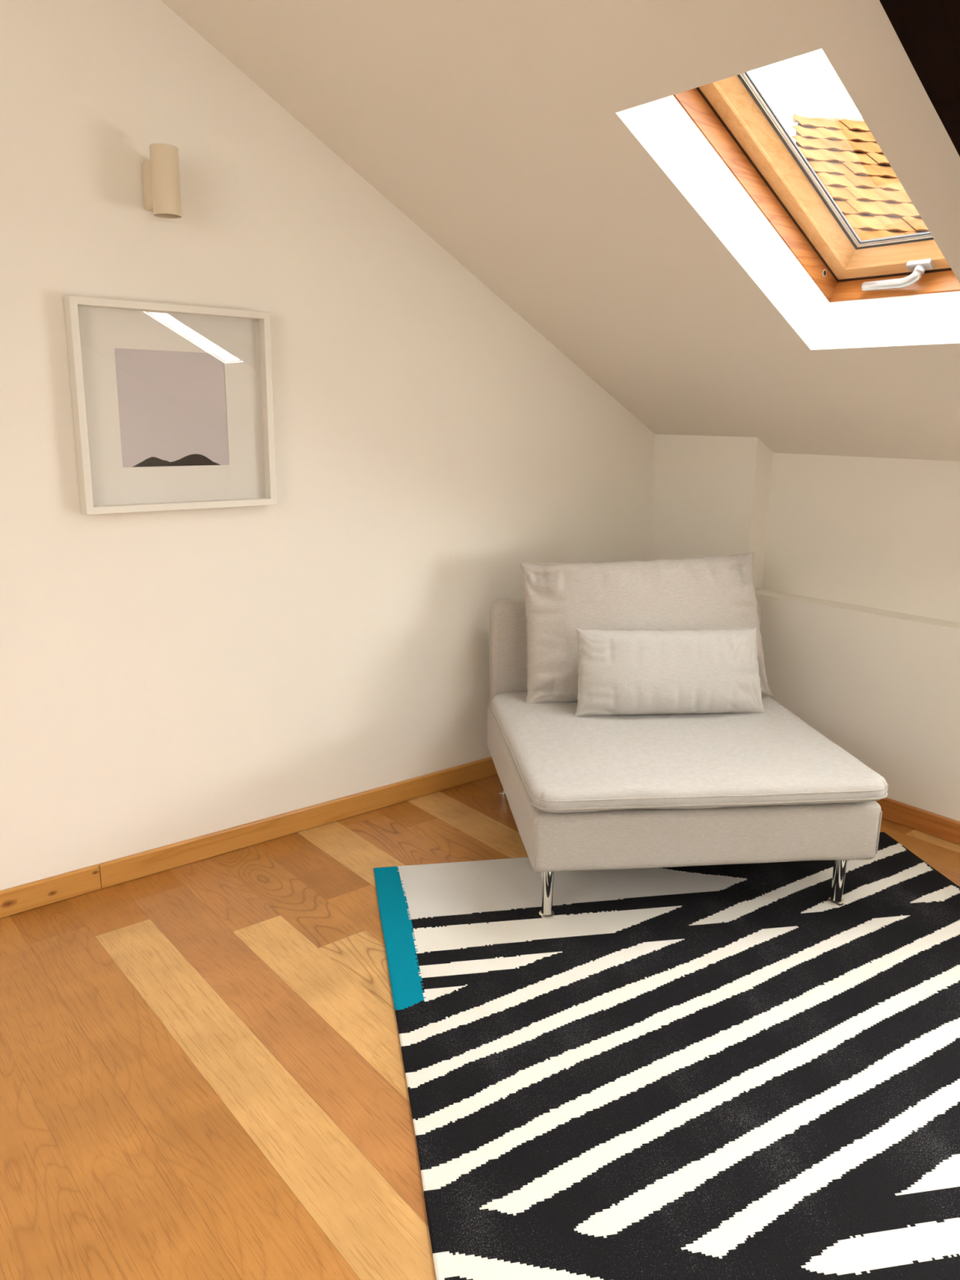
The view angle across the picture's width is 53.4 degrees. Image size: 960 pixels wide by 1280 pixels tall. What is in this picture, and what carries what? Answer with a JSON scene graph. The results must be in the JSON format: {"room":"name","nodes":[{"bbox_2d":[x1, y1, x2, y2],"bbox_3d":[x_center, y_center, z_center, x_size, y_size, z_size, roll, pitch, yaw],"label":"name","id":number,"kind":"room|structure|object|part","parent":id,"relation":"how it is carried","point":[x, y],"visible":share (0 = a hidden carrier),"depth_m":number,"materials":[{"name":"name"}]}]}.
{"room":"attic living room","nodes":[
{"label":"attic living room","id":0,"kind":"room"},
{"bbox_2d":[0,0,654,890],"bbox_3d":[-1.010,-1.172,2.293,4.700,3.784,0.100,-10,17,-38],"label":"wall","id":1,"kind":"structure","parent":0,"point":[166,677],"depth_m":2.71,"materials":[{"name":"paint"}]},
{"bbox_2d":[142,143,182,218],"bbox_3d":[-0.783,-1.118,2.343,0.066,0.155,0.129,-10,17,-38],"label":"wall lamp","id":2,"kind":"object","parent":1,"relation":"attached to","point":[161,172],"visible":1,"depth_m":2.30,"materials":[{"name":"beige metal"}]},
{"bbox_3d":[-0.805,-1.126,2.369,0.046,0.112,0.059,-10,17,-38],"label":"wall plate","id":3,"kind":"part","parent":2,"relation":"part of","materials":[{"name":"beige metal"}]},
{"bbox_2d":[63,295,276,515],"bbox_3d":[-0.793,-0.607,2.516,0.526,0.522,0.045,-10,17,-38],"label":"framed picture","id":4,"kind":"object","parent":1,"relation":"attached to","point":[172,404],"visible":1,"depth_m":2.51,"materials":[{"name":"beige paint"}]},
{"bbox_2d":[114,347,228,467],"bbox_3d":[-0.807,-0.609,2.521,0.312,0.315,0.002,-10,17,-38],"label":"print","id":5,"kind":"object","parent":4,"relation":"attached to","point":[171,404],"depth_m":2.51,"materials":[{"name":"grey"}]},
{"bbox_2d":[0,756,497,918],"bbox_3d":[-1.044,0.652,2.643,4.386,0.070,0.013,-10,17,-38],"label":"baseboard","id":6,"kind":"structure","parent":1,"relation":"attached to","point":[18,899],"depth_m":2.86,"materials":[{"name":"brown wood"}]},
{"bbox_2d":[0,773,959,1279],"bbox_3d":[0.026,1.147,0.884,5.350,0.050,4.400,-10,17,-38],"label":"floor","id":7,"kind":"structure","parent":0,"point":[202,1076],"depth_m":1.94,"materials":[{"name":"brown wood"}]},
{"bbox_2d":[373,831,959,1279],"bbox_3d":[0.707,0.916,1.774,1.636,0.006,2.402,-2,14,-10],"label":"rug","id":8,"kind":"object","parent":7,"relation":"on","point":[722,1072],"visible":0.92,"depth_m":1.95,"materials":[{"name":"black fabric"}]},
{"bbox_2d":[486,598,888,918],"bbox_3d":[0.544,0.300,2.888,0.950,0.688,1.010,-1,13,-7],"label":"slipper chair","id":9,"kind":"object","parent":8,"relation":"on","point":[646,791],"visible":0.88,"depth_m":2.49,"materials":[{"name":"fabric"}]},
{"bbox_3d":[0.088,0.463,3.322,0.041,0.158,0.041,-1,13,-7],"label":"leg","id":10,"kind":"part","parent":9,"relation":"part of","materials":[{"name":"silver metal"}]},
{"bbox_3d":[0.177,0.651,2.508,0.041,0.158,0.041,-1,13,-7],"label":"leg","id":11,"kind":"part","parent":9,"relation":"part of","materials":[{"name":"silver metal"}]},
{"bbox_3d":[0.493,0.119,3.302,0.926,0.528,0.113,-1,13,-7],"label":"backrest","id":12,"kind":"part","parent":9,"relation":"part of","materials":[{"name":"fabric"}]},
{"bbox_2d":[520,551,773,703],"bbox_3d":[0.547,-0.035,3.094,0.838,0.486,0.224,-1,13,-8],"label":"cushion","id":13,"kind":"object","parent":9,"relation":"on","point":[716,592],"visible":0.62,"depth_m":3.03,"materials":[{"name":"fabric"}]},
{"bbox_2d":[573,626,766,716],"bbox_3d":[0.591,0.100,2.938,0.620,0.276,0.164,-1,13,-9],"label":"lumbar cushion","id":14,"kind":"object","parent":9,"relation":"on","point":[637,672],"visible":1,"depth_m":2.88,"materials":[{"name":"fabric"}]},
{"bbox_3d":[0.541,0.403,2.929,0.933,0.165,0.972,-1,13,-7],"label":"seat","id":15,"kind":"part","parent":9,"relation":"part of","materials":[{"name":"fabric"}]},
{"bbox_2d":[491,691,888,813],"bbox_3d":[0.550,0.293,2.830,0.946,0.076,0.894,-1,13,-7],"label":"seat cushion","id":16,"kind":"object","parent":9,"relation":"on","point":[563,762],"depth_m":2.55,"materials":[{"name":"fabric"}]},
{"bbox_3d":[0.975,0.641,2.596,0.041,0.158,0.041,-1,13,-7],"label":"leg","id":17,"kind":"part","parent":9,"relation":"part of","materials":[{"name":"silver metal"}]},
{"bbox_2d":[160,0,959,461],"bbox_3d":[0.413,-1.315,0.595,4.723,2.672,4.400,-10,17,-38],"label":"ceiling","id":18,"kind":"structure","parent":0,"point":[547,147],"depth_m":2.40,"materials":[{"name":"paint"}]},
{"bbox_2d":[672,71,959,302],"bbox_3d":[0.839,-1.113,2.194,0.940,0.582,0.580,-10,17,-38],"label":"window","id":19,"kind":"structure","parent":18,"relation":"attached to","point":[734,116],"depth_m":2.44,"materials":[{"name":"brown wood"}]},
{"bbox_3d":[1.088,-0.956,2.522,0.037,0.054,0.170,-10,17,-38],"label":"handle lever","id":20,"kind":"part","parent":19,"relation":"part of","materials":[{"name":"silver metal"}]},
{"bbox_3d":[1.138,-0.968,2.468,0.031,0.025,0.064,-10,17,-38],"label":"handle plate","id":21,"kind":"part","parent":19,"relation":"part of","materials":[{"name":"silver metal"}]},
{"bbox_2d":[879,0,959,156],"bbox_3d":[0.066,-1.305,0.719,4.295,2.452,0.228,-10,17,-38],"label":"beam","id":22,"kind":"structure","parent":18,"relation":"attached to","point":[928,31],"depth_m":1.43,"materials":[{"name":"brown wood"}]},
{"bbox_2d":[647,434,959,821],"bbox_3d":[2.074,0.172,2.352,0.200,1.226,4.200,-10,17,-38],"label":"wall","id":23,"kind":"structure","parent":0,"point":[856,559],"depth_m":3.25,"materials":[{"name":"paint"}]},
{"bbox_2d":[875,797,959,844],"bbox_3d":[1.983,0.748,2.418,0.013,0.070,4.199,-10,17,-38],"label":"baseboard","id":24,"kind":"structure","parent":23,"relation":"attached to","point":[944,828],"depth_m":3.08,"materials":[{"name":"brown wood"}]},
{"label":"outside","id":25,"kind":"structure","parent":0,"visible":0},
{"bbox_2d":[791,113,928,240],"bbox_3d":[5.348,-0.182,10.703,7.781,10.156,6.240,-2,14,-10],"label":"roof tiles","id":26,"kind":"structure","parent":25,"point":[843,153],"depth_m":8.29,"materials":[{"name":"tile"}]}
]}

